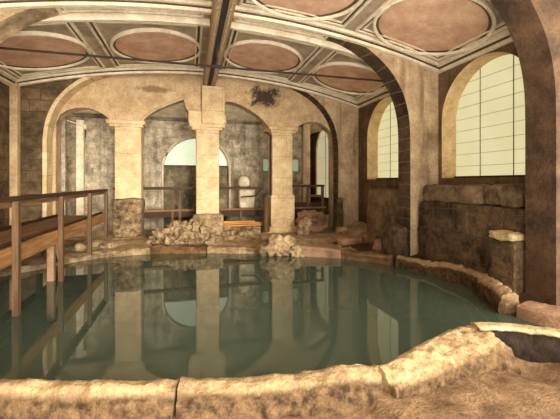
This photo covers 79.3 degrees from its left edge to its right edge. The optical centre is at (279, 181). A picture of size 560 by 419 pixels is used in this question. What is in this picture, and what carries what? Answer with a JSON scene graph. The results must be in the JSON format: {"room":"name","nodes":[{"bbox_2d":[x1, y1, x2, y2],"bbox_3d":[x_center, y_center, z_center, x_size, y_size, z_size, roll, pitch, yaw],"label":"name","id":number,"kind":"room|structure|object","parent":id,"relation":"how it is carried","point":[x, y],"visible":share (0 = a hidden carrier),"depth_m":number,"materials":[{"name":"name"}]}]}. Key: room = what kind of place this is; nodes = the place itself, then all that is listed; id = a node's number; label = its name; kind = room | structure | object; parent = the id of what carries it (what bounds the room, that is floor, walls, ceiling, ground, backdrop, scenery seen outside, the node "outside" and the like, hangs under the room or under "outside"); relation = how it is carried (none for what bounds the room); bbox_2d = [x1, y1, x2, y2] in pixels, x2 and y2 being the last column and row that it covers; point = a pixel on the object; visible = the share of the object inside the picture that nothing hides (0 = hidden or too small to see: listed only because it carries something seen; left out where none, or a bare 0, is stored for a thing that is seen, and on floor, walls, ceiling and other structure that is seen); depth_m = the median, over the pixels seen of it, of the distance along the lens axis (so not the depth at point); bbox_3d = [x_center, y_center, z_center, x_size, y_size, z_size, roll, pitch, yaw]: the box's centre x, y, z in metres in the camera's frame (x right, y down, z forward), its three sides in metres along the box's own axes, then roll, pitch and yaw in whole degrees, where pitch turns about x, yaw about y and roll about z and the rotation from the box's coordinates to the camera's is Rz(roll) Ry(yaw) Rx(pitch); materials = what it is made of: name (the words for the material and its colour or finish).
{"room":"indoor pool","nodes":[
{"label":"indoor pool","id":0,"kind":"room"},
{"bbox_2d":[0,82,8,227],"bbox_3d":[-7.225,-0.350,6.303,0.400,5.700,20.900,0,0,-15],"label":"wall","id":1,"kind":"structure","parent":0,"point":[4,89],"depth_m":9.73,"materials":[{"name":"brown stone"}]},
{"bbox_2d":[9,82,19,224],"bbox_3d":[-7.928,-0.450,10.110,0.200,5.100,0.180,0,0,-15],"label":"trim","id":2,"kind":"structure","parent":1,"relation":"attached to","point":[14,91],"depth_m":10.03,"materials":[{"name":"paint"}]},
{"bbox_2d":[0,45,382,81],"bbox_3d":[-1.648,-3.140,8.482,11.540,0.580,0.100,0,0,-15],"label":"rod","id":3,"kind":"object","parent":1,"relation":"attached to","point":[216,66],"visible":0.86,"depth_m":8.32,"materials":[{"name":"metal"}]},
{"bbox_2d":[65,116,300,230],"bbox_3d":[-3.778,-0.200,13.973,10.210,5.200,0.550,0,0,-15],"label":"wall","id":4,"kind":"structure","parent":0,"point":[245,146],"depth_m":13.42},
{"bbox_2d":[61,119,66,215],"bbox_3d":[-8.015,-0.100,12.457,0.240,4.400,0.200,0,0,-15],"label":"trim","id":5,"kind":"structure","parent":4,"relation":"attached to","point":[64,124],"depth_m":12.39,"materials":[{"name":"beige stone"}]},
{"bbox_2d":[67,120,75,215],"bbox_3d":[-7.743,-0.100,12.602,0.360,4.400,0.060,0,0,-15],"label":"trim","id":6,"kind":"structure","parent":4,"relation":"attached to","point":[71,127],"depth_m":12.57,"materials":[{"name":"beige stone"}]},
{"bbox_2d":[67,120,86,136],"bbox_3d":[-7.403,-1.947,12.297,0.825,0.655,0.111,0,0,8],"label":"wall lamp","id":7,"kind":"object","parent":4,"relation":"attached to","point":[84,125],"visible":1,"depth_m":12.24,"materials":[{"name":"white paint"}]},
{"bbox_2d":[76,120,84,231],"bbox_3d":[-7.435,-0.100,12.611,0.240,4.400,0.200,0,0,-15],"label":"trim","id":8,"kind":"structure","parent":4,"relation":"attached to","point":[80,131],"depth_m":12.52,"materials":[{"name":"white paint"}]},
{"bbox_2d":[68,113,313,126],"bbox_3d":[-3.445,-2.490,13.715,10.200,0.100,0.120,0,0,-15],"label":"trim","id":9,"kind":"structure","parent":4,"relation":"attached to","point":[71,114],"depth_m":13.41,"materials":[{"name":"grey stone"}]},
{"bbox_2d":[161,136,230,227],"bbox_3d":[-3.390,0.063,13.782,2.747,3.873,0.100,0,0,-15],"label":"trim","id":10,"kind":"structure","parent":4,"relation":"attached to","point":[189,137],"depth_m":13.50,"materials":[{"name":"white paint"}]},
{"bbox_2d":[262,158,298,171],"bbox_3d":[0.034,-0.725,14.681,1.660,0.600,0.105,0,0,-15],"label":"window","id":11,"kind":"structure","parent":4,"relation":"in","point":[295,162],"depth_m":14.77,"materials":[{"name":"grey"}]},
{"bbox_2d":[301,124,309,201],"bbox_3d":[1.125,-0.250,14.839,0.310,4.700,0.300,0,0,-15],"label":"trim","id":12,"kind":"structure","parent":4,"relation":"attached to","point":[305,129],"depth_m":14.70,"materials":[{"name":"stone"}]},
{"bbox_2d":[52,74,332,225],"bbox_3d":[-2.662,-0.750,12.330,10.400,6.300,0.480,0,0,-15],"label":"wall","id":13,"kind":"structure","parent":0,"point":[130,96],"depth_m":11.85,"materials":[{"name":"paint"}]},
{"bbox_2d":[42,76,101,217],"bbox_3d":[-6.567,-0.815,10.762,1.586,5.431,0.420,0,0,-15],"label":"trim","id":14,"kind":"structure","parent":13,"relation":"attached to","point":[51,117],"depth_m":10.53,"materials":[{"name":"beige stone"}]},
{"bbox_2d":[140,98,183,120],"bbox_3d":[-4.066,-2.506,11.697,1.428,0.921,0.090,0,0,-15],"label":"trim","id":15,"kind":"structure","parent":13,"relation":"attached to","point":[180,99],"depth_m":11.65,"materials":[{"name":"beige stone"}]},
{"bbox_2d":[164,166,228,227],"bbox_3d":[-3.462,0.880,14.052,2.880,3.040,0.260,0,0,-15],"label":"wall","id":16,"kind":"structure","parent":0,"point":[174,176],"depth_m":13.81,"materials":[{"name":"stone"}]},
{"bbox_2d":[164,139,227,166],"bbox_3d":[-3.475,-1.341,14.101,2.840,1.441,0.160,0,0,-15],"label":"window","id":17,"kind":"structure","parent":16,"relation":"in","point":[183,153],"depth_m":13.97,"materials":[{"name":"grey glass"}]},
{"bbox_2d":[74,102,322,134],"bbox_3d":[-3.390,-2.930,15.257,12.620,0.740,5.570,0,0,-15],"label":"ceiling","id":18,"kind":"structure","parent":0,"point":[233,113],"depth_m":13.38,"materials":[{"name":"white paint"}]},
{"bbox_2d":[0,0,507,100],"bbox_3d":[-0.903,-3.424,5.917,12.620,1.212,13.900,0,0,-15],"label":"ceiling","id":19,"kind":"structure","parent":0,"point":[108,30],"depth_m":8.75,"materials":[{"name":"brown paint"}]},
{"bbox_2d":[0,31,90,70],"bbox_3d":[-6.201,-3.289,8.677,2.380,0.620,2.380,0,0,-15],"label":"roundel","id":20,"kind":"object","parent":19,"relation":"attached to","point":[35,40],"visible":0.91,"depth_m":8.68,"materials":[{"name":"paint"}]},
{"bbox_2d":[0,22,105,78],"bbox_3d":[-6.142,-3.324,8.687,2.320,0.579,3.210,0,0,-15],"label":"trim","id":21,"kind":"structure","parent":19,"relation":"attached to","point":[65,23],"depth_m":9.73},
{"bbox_2d":[86,22,202,68],"bbox_3d":[-3.514,-3.717,9.387,2.560,0.282,3.210,0,0,-15],"label":"trim","id":22,"kind":"structure","parent":19,"relation":"attached to","point":[87,23],"depth_m":9.14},
{"bbox_2d":[110,28,201,63],"bbox_3d":[-3.409,-3.708,9.420,2.380,0.280,2.380,0,0,-15],"label":"roundel","id":23,"kind":"object","parent":19,"relation":"attached to","point":[160,44],"visible":0.9,"depth_m":9.25,"materials":[{"name":"paint"}]},
{"bbox_2d":[55,8,328,39],"bbox_3d":[-1.666,-3.654,7.618,5.900,0.367,0.340,0,0,-15],"label":"trim","id":24,"kind":"structure","parent":19,"relation":"attached to","point":[66,10],"depth_m":7.51,"materials":[{"name":"beige paint"}]},
{"bbox_2d":[223,39,302,73],"bbox_3d":[-0.510,-3.703,10.192,2.380,0.288,2.380,0,0,-15],"label":"roundel","id":25,"kind":"object","parent":19,"relation":"attached to","point":[253,54],"visible":0.9,"depth_m":10.04,"materials":[{"name":"paint"}]},
{"bbox_2d":[221,30,323,81],"bbox_3d":[-0.402,-3.716,10.216,2.440,0.280,3.210,0,0,-15],"label":"trim","id":26,"kind":"structure","parent":19,"relation":"attached to","point":[232,32],"depth_m":10.08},
{"bbox_2d":[239,0,371,27],"bbox_3d":[0.623,-3.716,6.365,2.440,0.280,2.440,0,0,-15],"label":"trim","id":27,"kind":"structure","parent":19,"relation":"attached to","point":[367,2],"depth_m":7.41,"materials":[{"name":"beige paint"}]},
{"bbox_2d":[251,0,363,20],"bbox_3d":[0.476,-3.703,6.491,2.380,0.288,2.380,0,0,-15],"label":"roundel","id":28,"kind":"object","parent":19,"relation":"attached to","point":[324,9],"visible":0.92,"depth_m":7.18,"materials":[{"name":"paint"}]},
{"bbox_2d":[298,50,383,100],"bbox_3d":[2.168,-3.324,10.900,2.320,0.579,3.210,0,0,-15],"label":"trim","id":29,"kind":"structure","parent":19,"relation":"attached to","point":[332,51],"depth_m":11.51,"materials":[{"name":"beige paint"}]},
{"bbox_2d":[312,62,385,94],"bbox_3d":[2.225,-3.289,10.920,2.380,0.620,2.380,0,0,-15],"label":"roundel","id":30,"kind":"object","parent":19,"relation":"attached to","point":[344,69],"visible":0.88,"depth_m":10.85,"materials":[{"name":"paint"}]},
{"bbox_2d":[355,0,506,61],"bbox_3d":[3.194,-3.324,7.049,2.320,0.579,2.440,0,0,-15],"label":"trim","id":31,"kind":"structure","parent":19,"relation":"attached to","point":[386,2],"depth_m":7.69,"materials":[{"name":"beige paint"}]},
{"bbox_2d":[373,0,495,55],"bbox_3d":[3.211,-3.289,7.219,2.380,0.620,2.380,0,0,-15],"label":"roundel","id":32,"kind":"object","parent":19,"relation":"attached to","point":[435,27],"visible":0.94,"depth_m":7.11,"materials":[{"name":"paint"}]},
{"bbox_2d":[0,214,559,418],"bbox_3d":[-1.652,2.132,9.702,14.600,1.336,17.200,0,0,-15],"label":"floor","id":33,"kind":"structure","parent":0,"point":[534,393],"depth_m":3.29,"materials":[{"name":"beige stone"}]},
{"bbox_2d":[0,189,107,316],"bbox_3d":[-5.366,1.465,7.290,1.420,2.470,7.650,0,0,-15],"label":"walkway","id":34,"kind":"object","parent":33,"relation":"on","point":[19,241],"visible":0.78,"depth_m":7.02,"materials":[{"name":"brown wood"}]},
{"bbox_2d":[9,253,99,274],"bbox_3d":[-5.731,2.230,8.632,0.641,0.572,2.103,0,0,33],"label":"rim stone","id":35,"kind":"object","parent":33,"relation":"on","point":[26,267],"visible":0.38,"depth_m":8.46,"materials":[{"name":"beige stone"}]},
{"bbox_2d":[74,243,86,250],"bbox_3d":[-5.706,1.865,9.690,0.322,0.280,0.295,0,0,-15],"label":"rubble stone","id":36,"kind":"object","parent":33,"relation":"on","point":[79,246],"visible":0.93,"depth_m":9.58,"materials":[{"name":"beige stone"}]},
{"bbox_2d":[0,378,179,418],"bbox_3d":[-2.226,2.046,3.022,2.632,0.591,0.384,0,0,1],"label":"rim stone","id":37,"kind":"object","parent":33,"relation":"on","point":[29,398],"visible":0.97,"depth_m":2.91,"materials":[{"name":"stone"}]},
{"bbox_2d":[92,240,99,246],"bbox_3d":[-5.590,1.892,10.216,0.341,0.236,0.305,0,0,-15],"label":"rubble stone","id":38,"kind":"object","parent":33,"relation":"on","point":[95,243],"visible":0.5,"depth_m":10.14,"materials":[{"name":"beige stone"}]},
{"bbox_2d":[105,241,112,247],"bbox_3d":[-5.103,1.929,10.125,0.235,0.268,0.330,0,0,1],"label":"rubble stone","id":39,"kind":"object","parent":33,"relation":"on","point":[109,244],"visible":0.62,"depth_m":9.98,"materials":[{"name":"beige stone"}]},
{"bbox_2d":[112,242,119,246],"bbox_3d":[-5.007,1.907,10.197,0.318,0.220,0.268,0,0,-15],"label":"rubble stone","id":40,"kind":"object","parent":33,"relation":"on","point":[114,244],"visible":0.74,"depth_m":10.14,"materials":[{"name":"beige stone"}]},
{"bbox_2d":[100,246,149,257],"bbox_3d":[-4.476,2.175,9.790,1.308,0.576,0.538,0,0,-24],"label":"rim stone","id":41,"kind":"object","parent":33,"relation":"on","point":[138,250],"visible":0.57,"depth_m":9.62,"materials":[{"name":"beige stone"}]},
{"bbox_2d":[106,119,147,239],"bbox_3d":[-5.202,-0.015,11.539,1.205,4.091,1.022,0,0,-15],"label":"stone pillar","id":42,"kind":"structure","parent":33,"relation":"on","point":[128,205],"depth_m":11.29,"materials":[{"name":"beige stone"}]},
{"bbox_2d":[145,238,153,243],"bbox_3d":[-4.086,1.894,10.609,0.237,0.235,0.350,0,0,6],"label":"rubble stone","id":43,"kind":"object","parent":33,"relation":"on","point":[150,240],"visible":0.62,"depth_m":10.49,"materials":[{"name":"beige stone"}]},
{"bbox_2d":[151,239,161,244],"bbox_3d":[-3.817,1.927,10.489,0.339,0.287,0.345,0,0,-15],"label":"rubble stone","id":44,"kind":"object","parent":33,"relation":"on","point":[157,241],"visible":0.44,"depth_m":10.40,"materials":[{"name":"beige stone"}]},
{"bbox_2d":[152,227,169,240],"bbox_3d":[-3.864,1.766,10.941,0.587,0.594,0.634,0,0,4],"label":"rubble stone","id":45,"kind":"object","parent":33,"relation":"on","point":[159,233],"visible":0.55,"depth_m":10.71,"materials":[{"name":"beige stone"}]},
{"bbox_2d":[162,234,176,244],"bbox_3d":[-3.522,1.871,10.722,0.482,0.476,0.560,0,0,-15],"label":"rubble stone","id":46,"kind":"object","parent":33,"relation":"on","point":[167,238],"visible":0.56,"depth_m":10.54,"materials":[{"name":"beige stone"}]},
{"bbox_2d":[170,239,184,245],"bbox_3d":[-3.197,1.928,10.529,0.447,0.316,0.373,0,0,2],"label":"rubble stone","id":47,"kind":"object","parent":33,"relation":"on","point":[173,241],"visible":0.68,"depth_m":10.43,"materials":[{"name":"beige stone"}]},
{"bbox_2d":[166,220,191,234],"bbox_3d":[-3.364,1.697,11.241,0.837,0.863,0.659,0,0,-30],"label":"rubble stone","id":48,"kind":"object","parent":33,"relation":"on","point":[175,224],"visible":0.44,"depth_m":11.09,"materials":[{"name":"beige stone"}]},
{"bbox_2d":[151,243,208,253],"bbox_3d":[-2.990,2.128,10.146,1.630,0.589,0.570,0,0,-3],"label":"rim stone","id":49,"kind":"object","parent":33,"relation":"on","point":[161,248],"visible":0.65,"depth_m":9.92,"materials":[{"name":"brown stone"}]},
{"bbox_2d":[173,227,190,241],"bbox_3d":[-3.113,1.756,10.932,0.666,0.552,0.526,0,0,39],"label":"rubble stone","id":50,"kind":"object","parent":33,"relation":"on","point":[184,233],"visible":0.71,"depth_m":10.75,"materials":[{"name":"beige stone"}]},
{"bbox_2d":[20,75,357,225],"bbox_3d":[-2.541,-0.765,11.876,11.720,6.330,0.460,0,0,-15],"label":"wall","id":51,"kind":"structure","parent":33,"relation":"on","point":[36,100],"depth_m":10.51,"materials":[{"name":"stone"}]},
{"bbox_2d":[185,238,195,244],"bbox_3d":[-2.835,1.896,10.643,0.322,0.287,0.470,0,0,-44],"label":"rubble stone","id":52,"kind":"object","parent":33,"relation":"on","point":[188,241],"visible":0.81,"depth_m":10.51,"materials":[{"name":"beige stone"}]},
{"bbox_2d":[186,218,200,231],"bbox_3d":[-2.921,1.621,11.350,0.672,0.800,0.526,0,0,26],"label":"rubble stone","id":53,"kind":"object","parent":33,"relation":"on","point":[193,225],"visible":0.44,"depth_m":11.22,"materials":[{"name":"beige stone"}]},
{"bbox_2d":[189,231,208,243],"bbox_3d":[-2.596,1.829,10.918,0.721,0.501,0.485,0,0,-8],"label":"rubble stone","id":54,"kind":"object","parent":33,"relation":"on","point":[199,237],"visible":0.59,"depth_m":10.75,"materials":[{"name":"beige stone"}]},
{"bbox_2d":[188,85,225,234],"bbox_3d":[-2.633,-0.662,12.226,1.326,5.476,1.030,0,0,-15],"label":"stone pillar","id":55,"kind":"structure","parent":33,"relation":"on","point":[207,123],"depth_m":11.97,"materials":[{"name":"beige stone"}]},
{"bbox_2d":[203,0,236,85],"bbox_3d":[-1.521,-3.602,8.277,0.424,0.396,7.880,0,0,-15],"label":"girder","id":56,"kind":"object","parent":55,"relation":"on","point":[222,11],"visible":0.93,"depth_m":7.88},
{"bbox_2d":[200,223,216,236],"bbox_3d":[-2.440,1.729,11.280,0.654,0.725,0.524,0,0,-15],"label":"rubble stone","id":57,"kind":"object","parent":33,"relation":"on","point":[203,229],"visible":0.44,"depth_m":11.11,"materials":[{"name":"beige stone"}]},
{"bbox_2d":[204,239,213,244],"bbox_3d":[-2.254,1.924,10.725,0.330,0.236,0.384,0,0,-15],"label":"rubble stone","id":58,"kind":"object","parent":33,"relation":"on","point":[208,241],"visible":0.84,"depth_m":10.61,"materials":[{"name":"beige stone"}]},
{"bbox_2d":[209,235,219,241],"bbox_3d":[-2.167,1.900,11.041,0.386,0.359,0.348,0,0,0],"label":"rubble stone","id":59,"kind":"object","parent":33,"relation":"on","point":[216,238],"visible":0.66,"depth_m":10.96,"materials":[{"name":"beige stone"}]},
{"bbox_2d":[0,8,437,255],"bbox_3d":[-1.425,-0.765,7.682,11.720,6.330,0.520,0,0,-15],"label":"wall","id":60,"kind":"structure","parent":33,"relation":"on","point":[412,88],"depth_m":8.75,"materials":[{"name":"stone"}]},
{"bbox_2d":[113,185,325,220],"bbox_3d":[-2.084,1.055,13.364,8.050,1.890,1.000,0,0,-15],"label":"gangway","id":61,"kind":"object","parent":33,"relation":"on","point":[178,213],"visible":0.57,"depth_m":12.98,"materials":[{"name":"brown wood"}]},
{"bbox_2d":[238,189,254,207],"bbox_3d":[-1.362,0.623,13.658,0.639,0.866,0.441,0,0,-15],"label":"block","id":62,"kind":"object","parent":61,"relation":"on","point":[246,202],"visible":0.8,"depth_m":13.46,"materials":[{"name":"beige stone"}]},
{"bbox_2d":[238,176,249,186],"bbox_3d":[-1.455,-0.012,13.639,0.473,0.463,0.383,0,0,-15],"label":"lump","id":63,"kind":"object","parent":62,"relation":"on","point":[243,181],"visible":0.95,"depth_m":13.50,"materials":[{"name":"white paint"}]},
{"bbox_2d":[221,230,230,235],"bbox_3d":[-1.862,1.843,11.962,0.377,0.300,0.403,0,0,22],"label":"rubble stone","id":64,"kind":"object","parent":33,"relation":"on","point":[226,232],"visible":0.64,"depth_m":11.80,"materials":[{"name":"beige stone"}]},
{"bbox_2d":[224,235,234,239],"bbox_3d":[-1.708,1.889,11.293,0.289,0.217,0.332,0,0,38],"label":"rubble stone","id":65,"kind":"object","parent":33,"relation":"on","point":[233,236],"visible":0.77,"depth_m":11.20,"materials":[{"name":"beige stone"}]},
{"bbox_2d":[207,245,259,253],"bbox_3d":[-1.310,2.167,10.141,1.656,0.541,0.562,0,0,3],"label":"rim stone","id":66,"kind":"object","parent":33,"relation":"on","point":[229,249],"visible":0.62,"depth_m":9.92,"materials":[{"name":"beige stone"}]},
{"bbox_2d":[230,229,239,234],"bbox_3d":[-1.587,1.852,12.021,0.453,0.321,0.381,0,0,-15],"label":"rubble stone","id":67,"kind":"object","parent":33,"relation":"on","point":[233,231],"visible":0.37,"depth_m":11.94,"materials":[{"name":"beige stone"}]},
{"bbox_2d":[237,230,246,235],"bbox_3d":[-1.282,1.849,11.729,0.408,0.330,0.411,0,0,-15],"label":"rubble stone","id":68,"kind":"object","parent":33,"relation":"on","point":[240,232],"visible":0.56,"depth_m":11.61,"materials":[{"name":"beige stone"}]},
{"bbox_2d":[223,226,260,230],"bbox_3d":[-1.456,1.822,12.630,1.527,0.388,0.438,0,0,-15],"label":"stone","id":69,"kind":"object","parent":33,"relation":"on","point":[243,228],"visible":0.22,"depth_m":12.44,"materials":[{"name":"beige stone"}]},
{"bbox_2d":[223,224,261,226],"bbox_3d":[-1.442,1.610,12.604,1.540,0.060,0.240,0,0,-15],"label":"plank","id":70,"kind":"object","parent":69,"relation":"on","point":[233,225],"visible":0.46,"depth_m":12.56,"materials":[{"name":"brown wood"}]},
{"bbox_2d":[223,221,262,224],"bbox_3d":[-1.353,1.540,12.699,1.680,0.060,0.240,0,0,-15],"label":"plank","id":71,"kind":"object","parent":70,"relation":"on","point":[255,222],"visible":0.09,"depth_m":12.61,"materials":[{"name":"brown wood"}]},
{"bbox_2d":[223,220,254,222],"bbox_3d":[-1.570,1.470,12.600,1.250,0.060,0.240,0,0,-15],"label":"plank","id":72,"kind":"object","parent":71,"relation":"on","point":[231,221],"visible":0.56,"depth_m":12.52,"materials":[{"name":"brown wood"}]},
{"bbox_2d":[245,229,254,234],"bbox_3d":[-1.064,1.866,12.048,0.418,0.375,0.468,0,0,40],"label":"rubble stone","id":73,"kind":"object","parent":33,"relation":"on","point":[250,231],"visible":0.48,"depth_m":11.90,"materials":[{"name":"beige stone"}]},
{"bbox_2d":[251,228,260,232],"bbox_3d":[-0.942,1.839,12.395,0.470,0.315,0.407,0,0,-15],"label":"rubble stone","id":74,"kind":"object","parent":33,"relation":"on","point":[256,230],"visible":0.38,"depth_m":12.31,"materials":[{"name":"beige stone"}]},
{"bbox_2d":[263,197,268,231],"bbox_3d":[-0.516,1.295,12.508,0.200,1.510,0.200,0,0,-15],"label":"wooden post","id":75,"kind":"object","parent":33,"relation":"on","point":[266,199],"visible":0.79,"depth_m":12.43,"materials":[{"name":"brown wood"}]},
{"bbox_2d":[0,253,544,380],"bbox_3d":[-1.014,2.100,6.684,9.960,0.001,7.920,0,0,-15],"label":"water","id":76,"kind":"object","parent":33,"relation":"in","point":[145,317],"visible":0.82,"depth_m":5.24,"materials":[{"name":"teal liquid"}]},
{"bbox_2d":[258,233,296,256],"bbox_3d":[-0.086,1.857,9.748,1.142,0.831,0.802,0,0,-15],"label":"rock","id":77,"kind":"object","parent":33,"relation":"on","point":[275,244],"visible":0.88,"depth_m":9.46,"materials":[{"name":"beige stone"}]},
{"bbox_2d":[175,364,383,418],"bbox_3d":[0.025,2.042,3.125,1.881,0.559,0.369,0,0,-7],"label":"rim stone","id":78,"kind":"object","parent":33,"relation":"on","point":[337,389],"visible":0.96,"depth_m":3.02,"materials":[{"name":"stone"}]},
{"bbox_2d":[264,126,297,232],"bbox_3d":[0.038,-0.005,12.956,1.220,4.110,0.980,0,0,-15],"label":"stone pillar","id":79,"kind":"structure","parent":33,"relation":"on","point":[281,200],"depth_m":12.68,"materials":[{"name":"beige stone"}]},
{"bbox_2d":[264,132,270,195],"bbox_3d":[-0.449,-0.682,12.505,0.262,2.364,0.070,0,0,-15],"label":"pipe","id":80,"kind":"object","parent":79,"relation":"attached to","point":[264,132],"visible":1,"depth_m":12.50,"materials":[{"name":"brown metal"}]},
{"bbox_2d":[289,245,304,256],"bbox_3d":[0.470,1.991,9.584,0.500,0.484,0.405,0,0,-15],"label":"rock","id":81,"kind":"object","parent":33,"relation":"on","point":[294,250],"visible":0.77,"depth_m":9.44,"materials":[{"name":"beige stone"}]},
{"bbox_2d":[295,215,311,235],"bbox_3d":[0.853,1.633,12.113,0.598,0.901,0.527,0,0,-15],"label":"rock","id":82,"kind":"object","parent":33,"relation":"on","point":[303,226],"visible":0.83,"depth_m":11.98,"materials":[{"name":"beige stone"}]},
{"bbox_2d":[295,210,327,232],"bbox_3d":[1.199,1.590,12.918,1.244,1.038,0.882,0,0,-15],"label":"rock","id":83,"kind":"object","parent":33,"relation":"on","point":[319,221],"visible":0.68,"depth_m":12.67,"materials":[{"name":"brown stone"}]},
{"bbox_2d":[300,244,341,258],"bbox_3d":[1.175,2.096,9.637,1.160,0.589,0.536,0,0,14],"label":"rim stone","id":84,"kind":"object","parent":33,"relation":"on","point":[309,250],"visible":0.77,"depth_m":9.43,"materials":[{"name":"brown stone"}]},
{"bbox_2d":[333,198,342,231],"bbox_3d":[2.184,1.398,12.689,0.275,1.624,0.429,0,0,-15],"label":"block","id":85,"kind":"object","parent":33,"relation":"on","point":[338,202],"visible":0.64,"depth_m":12.51,"materials":[{"name":"brown stone"}]},
{"bbox_2d":[334,226,351,234],"bbox_3d":[2.257,1.835,12.203,0.582,0.502,0.640,0,0,-15],"label":"rock","id":86,"kind":"object","parent":33,"relation":"on","point":[339,230],"visible":0.77,"depth_m":11.97,"materials":[{"name":"brown stone"}]},
{"bbox_2d":[335,234,361,245],"bbox_3d":[2.295,1.882,10.855,1.034,0.332,0.675,0,0,-15],"label":"rock","id":87,"kind":"object","parent":33,"relation":"on","point":[344,240],"visible":0.84,"depth_m":10.58,"materials":[{"name":"brown stone"}]},
{"bbox_2d":[342,249,392,265],"bbox_3d":[2.393,2.128,9.070,1.394,0.578,0.577,0,0,35],"label":"rim stone","id":88,"kind":"object","parent":33,"relation":"on","point":[368,256],"visible":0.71,"depth_m":8.90,"materials":[{"name":"brown stone"}]},
{"bbox_2d":[361,231,379,243],"bbox_3d":[2.937,1.782,10.486,0.820,0.515,0.662,0,0,-15],"label":"rock","id":89,"kind":"object","parent":33,"relation":"on","point":[368,237],"visible":0.58,"depth_m":10.30,"materials":[{"name":"stone"}]},
{"bbox_2d":[372,238,381,252],"bbox_3d":[2.972,1.803,9.599,0.649,0.526,0.560,0,0,-15],"label":"rock","id":90,"kind":"object","parent":33,"relation":"on","point":[377,247],"visible":0.32,"depth_m":9.45,"materials":[{"name":"brown stone"}]},
{"bbox_2d":[380,223,408,263],"bbox_3d":[3.020,1.657,8.909,0.494,1.122,0.712,0,0,-15],"label":"stone block","id":91,"kind":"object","parent":33,"relation":"on","point":[393,236],"depth_m":8.64,"materials":[{"name":"brown stone"}]},
{"bbox_2d":[395,255,484,291],"bbox_3d":[3.525,2.105,7.486,0.523,0.747,2.348,0,0,-22],"label":"rim stone","id":92,"kind":"object","parent":33,"relation":"on","point":[457,273],"visible":0.54,"depth_m":7.36,"materials":[{"name":"brown stone"}]},
{"bbox_2d":[366,188,524,273],"bbox_3d":[3.842,1.210,8.589,0.640,2.037,5.634,0,0,-15],"label":"wall","id":93,"kind":"structure","parent":33,"relation":"on","point":[449,232],"depth_m":7.49,"materials":[{"name":"brown stone"}]},
{"bbox_2d":[423,184,489,204],"bbox_3d":[4.060,0.269,7.785,0.590,0.464,1.800,0,0,-15],"label":"block","id":94,"kind":"object","parent":93,"relation":"on","point":[473,194],"visible":0.77,"depth_m":7.46,"materials":[{"name":"brown stone"}]},
{"bbox_2d":[484,183,524,207],"bbox_3d":[4.418,0.260,6.474,0.613,0.472,0.946,0,0,-15],"label":"block","id":95,"kind":"object","parent":93,"relation":"on","point":[511,195],"visible":0.74,"depth_m":6.28,"materials":[{"name":"brown stone"}]},
{"bbox_2d":[377,325,520,398],"bbox_3d":[1.759,2.094,3.738,1.767,0.662,0.682,0,0,-24],"label":"rim stone","id":96,"kind":"object","parent":33,"relation":"on","point":[443,359],"visible":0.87,"depth_m":3.60,"materials":[{"name":"stone"}]},
{"bbox_2d":[474,273,518,313],"bbox_3d":[3.724,2.021,5.865,0.392,0.633,1.018,0,0,8],"label":"rim stone","id":97,"kind":"object","parent":33,"relation":"on","point":[490,291],"visible":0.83,"depth_m":5.59,"materials":[{"name":"brown stone"}]},
{"bbox_2d":[488,230,524,294],"bbox_3d":[4.008,1.535,6.013,0.385,1.354,0.576,0,0,-15],"label":"block","id":98,"kind":"object","parent":33,"relation":"on","point":[506,259],"depth_m":5.84,"materials":[{"name":"brown stone"}]},
{"bbox_2d":[470,322,559,362],"bbox_3d":[3.136,2.027,4.083,1.482,0.553,0.352,0,0,16],"label":"rim stone","id":99,"kind":"object","parent":33,"relation":"on","point":[529,343],"visible":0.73,"depth_m":4.06,"materials":[{"name":"stone"}]},
{"bbox_2d":[490,0,559,305],"bbox_3d":[-0.501,-0.765,4.213,11.720,6.330,0.500,0,0,-15],"label":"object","id":100,"kind":"structure","parent":33,"relation":"on","point":[533,26],"depth_m":5.39,"materials":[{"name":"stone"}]},
{"bbox_2d":[516,301,559,328],"bbox_3d":[4.169,2.199,4.930,0.598,0.641,1.152,0,0,-42],"label":"rim stone","id":101,"kind":"object","parent":33,"relation":"on","point":[543,314],"visible":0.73,"depth_m":5.03,"materials":[{"name":"beige stone"}]},
{"bbox_2d":[310,42,524,222],"bbox_3d":[3.560,-0.350,12.512,0.680,5.700,14.450,0,0,-15],"label":"wall","id":102,"kind":"structure","parent":0,"point":[452,82],"depth_m":8.88,"materials":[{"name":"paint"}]},
{"bbox_2d":[0,13,389,108],"bbox_3d":[-1.987,-3.345,9.793,11.520,1.030,3.850,0,0,-15],"label":"trim","id":103,"kind":"structure","parent":102,"relation":"attached to","point":[70,17],"depth_m":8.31,"materials":[{"name":"beige paint"}]},
{"bbox_2d":[0,0,512,73],"bbox_3d":[-0.962,-3.345,5.943,11.520,1.030,3.080,0,0,-15],"label":"trim","id":104,"kind":"structure","parent":102,"relation":"attached to","point":[63,4],"depth_m":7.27,"materials":[{"name":"beige paint"}]},
{"bbox_2d":[317,130,328,198],"bbox_3d":[2.254,-0.925,16.485,0.160,3.490,2.300,0,0,-15],"label":"window","id":105,"kind":"structure","parent":102,"relation":"in","point":[322,149],"depth_m":16.90,"materials":[{"name":"grey"}]},
{"bbox_2d":[376,102,397,178],"bbox_3d":[3.984,-1.455,11.389,0.160,2.750,2.500,0,0,-15],"label":"window","id":106,"kind":"structure","parent":102,"relation":"in","point":[388,127],"depth_m":11.91,"materials":[{"name":"grey glass"}]},
{"bbox_2d":[454,54,524,177],"bbox_3d":[4.969,-1.455,7.688,0.160,2.750,2.500,0,0,-15],"label":"window","id":107,"kind":"structure","parent":102,"relation":"in","point":[490,116],"depth_m":7.80,"materials":[{"name":"grey glass"}]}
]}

